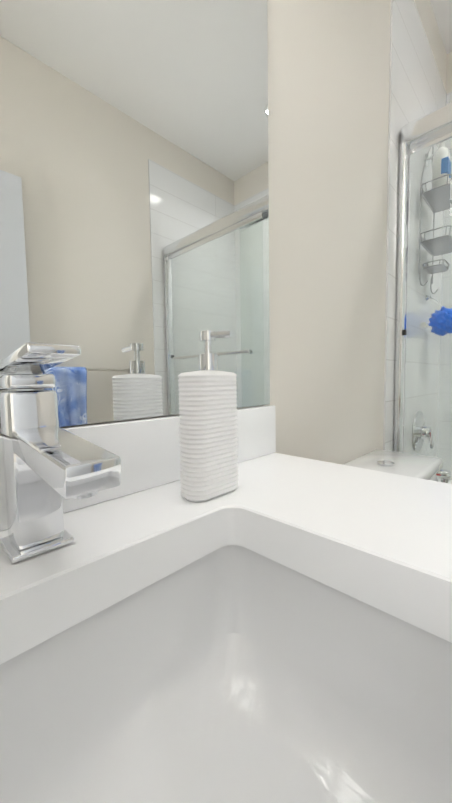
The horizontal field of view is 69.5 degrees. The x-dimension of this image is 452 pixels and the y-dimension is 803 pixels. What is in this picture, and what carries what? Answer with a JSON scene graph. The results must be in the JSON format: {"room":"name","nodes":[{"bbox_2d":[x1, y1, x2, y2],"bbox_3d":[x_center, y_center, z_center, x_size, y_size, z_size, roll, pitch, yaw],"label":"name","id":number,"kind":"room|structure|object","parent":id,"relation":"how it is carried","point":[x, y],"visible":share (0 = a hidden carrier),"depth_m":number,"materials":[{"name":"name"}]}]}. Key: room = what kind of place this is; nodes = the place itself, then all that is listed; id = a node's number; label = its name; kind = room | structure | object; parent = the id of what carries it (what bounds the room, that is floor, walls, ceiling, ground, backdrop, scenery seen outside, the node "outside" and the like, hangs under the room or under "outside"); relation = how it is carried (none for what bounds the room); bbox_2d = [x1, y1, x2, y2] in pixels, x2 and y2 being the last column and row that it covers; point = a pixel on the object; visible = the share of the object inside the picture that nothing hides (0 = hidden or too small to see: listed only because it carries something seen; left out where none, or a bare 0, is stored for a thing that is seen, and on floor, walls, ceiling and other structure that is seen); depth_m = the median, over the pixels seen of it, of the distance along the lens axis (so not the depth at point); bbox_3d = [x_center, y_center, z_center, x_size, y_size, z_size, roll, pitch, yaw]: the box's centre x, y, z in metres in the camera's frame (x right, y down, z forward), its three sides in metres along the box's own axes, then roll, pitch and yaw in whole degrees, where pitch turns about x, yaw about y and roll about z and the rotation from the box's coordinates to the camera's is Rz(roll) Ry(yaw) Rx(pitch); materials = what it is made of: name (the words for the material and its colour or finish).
{"room":"bathroom","nodes":[
{"label":"bathroom","id":0,"kind":"room"},
{"bbox_2d":[0,0,451,463],"bbox_3d":[0.271,-0.372,0.938,0.100,2.720,2.660,3,5,44],"label":"wall","id":1,"kind":"structure","parent":0,"point":[328,90],"depth_m":0.87,"materials":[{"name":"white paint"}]},
{"bbox_2d":[0,0,269,432],"bbox_3d":[-0.226,-0.556,0.341,0.005,1.178,0.884,3,5,44],"label":"mirror","id":2,"kind":"object","parent":1,"relation":"attached to","point":[134,224],"visible":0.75,"depth_m":0.45,"materials":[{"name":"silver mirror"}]},
{"bbox_2d":[383,0,450,456],"bbox_3d":[0.866,-0.317,1.474,0.006,2.520,0.810,3,5,44],"label":"wall tile","id":3,"kind":"structure","parent":1,"relation":"attached to","point":[416,89],"depth_m":1.37,"materials":[{"name":"white tile"}]},
{"bbox_2d":[412,411,433,451],"bbox_3d":[0.921,0.141,1.507,0.058,0.196,0.196,3,5,44],"label":"shower valve","id":4,"kind":"object","parent":3,"relation":"attached to","point":[420,430],"depth_m":1.49,"materials":[{"name":"silver metal"}]},
{"bbox_2d":[418,141,451,293],"bbox_3d":[0.975,-0.815,1.403,0.213,0.624,0.243,3,5,44],"label":"shower caddy","id":5,"kind":"object","parent":3,"relation":"attached to","point":[440,157],"depth_m":1.39,"materials":[{"name":"silver metal"}]},
{"bbox_2d":[426,295,451,335],"bbox_3d":[1.007,-0.403,1.505,0.146,0.200,0.136,3,5,44],"label":"loofah","id":6,"kind":"object","parent":5,"relation":"hanging from","point":[445,327],"depth_m":1.48,"materials":[{"name":"blue plastic"}]},
{"bbox_2d":[436,469,451,482],"bbox_3d":[0.952,0.326,1.492,0.137,0.070,0.062,3,5,44],"label":"tub spout","id":7,"kind":"object","parent":3,"relation":"attached to","point":[445,476],"depth_m":1.45,"materials":[{"name":"silver metal"}]},
{"bbox_2d":[394,101,451,482],"bbox_3d":[1.197,-0.252,0.732,1.506,1.477,0.106,3,5,44],"label":"shower door frame","id":8,"kind":"object","parent":1,"relation":"attached to","point":[428,130],"visible":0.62,"depth_m":1.22,"materials":[{"name":"silver metal"}]},
{"bbox_2d":[430,0,451,53],"bbox_3d":[0.416,-1.715,-0.143,1.720,0.100,3.840,3,5,44],"label":"ceiling","id":9,"kind":"structure","parent":0,"point":[442,10],"depth_m":1.52,"materials":[{"name":"white paint"}]},
{"bbox_2d":[448,68,451,478],"bbox_3d":[1.752,-0.418,1.278,1.500,2.720,0.100,3,5,44],"label":"wall","id":10,"kind":"structure","parent":0,"point":[449,69],"depth_m":1.69,"materials":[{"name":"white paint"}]},
{"bbox_2d":[439,92,451,477],"bbox_3d":[1.705,-0.566,1.237,1.520,2.018,0.006,3,5,44],"label":"wall tile","id":11,"kind":"structure","parent":10,"relation":"attached to","point":[447,362],"depth_m":1.76,"materials":[{"name":"white tile"}]},
{"bbox_3d":[0.460,1.098,0.046,1.720,0.100,3.840,3,5,44],"label":"floor","id":12,"kind":"structure","parent":0,"visible":0},
{"bbox_2d":[0,405,451,802],"bbox_3d":[-0.006,0.543,0.214,0.574,1.000,0.887,3,5,44],"label":"bathroom vanity","id":13,"kind":"object","parent":12,"relation":"on","point":[273,627],"visible":0.96,"depth_m":0.31,"materials":[{"name":"white stone"}]},
{"bbox_2d":[0,342,120,562],"bbox_3d":[-0.144,0.047,0.269,0.166,0.185,0.052,3,5,44],"label":"faucet","id":14,"kind":"object","parent":13,"relation":"on","point":[49,463],"visible":1,"depth_m":0.28,"materials":[{"name":"silver metal"}]},
{"bbox_2d":[178,330,238,501],"bbox_3d":[-0.015,0.016,0.437,0.069,0.220,0.088,3,5,44],"label":"soap dispenser","id":15,"kind":"object","parent":13,"relation":"on","point":[208,430],"visible":1,"depth_m":0.42,"materials":[{"name":"white ceramic"}]},
{"bbox_2d":[342,449,442,480],"bbox_3d":[0.662,0.590,0.767,0.758,0.812,0.416,3,5,44],"label":"toilet","id":16,"kind":"object","parent":12,"relation":"on","point":[416,466],"visible":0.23,"depth_m":0.95,"materials":[{"name":"white ceramic"}]}
]}

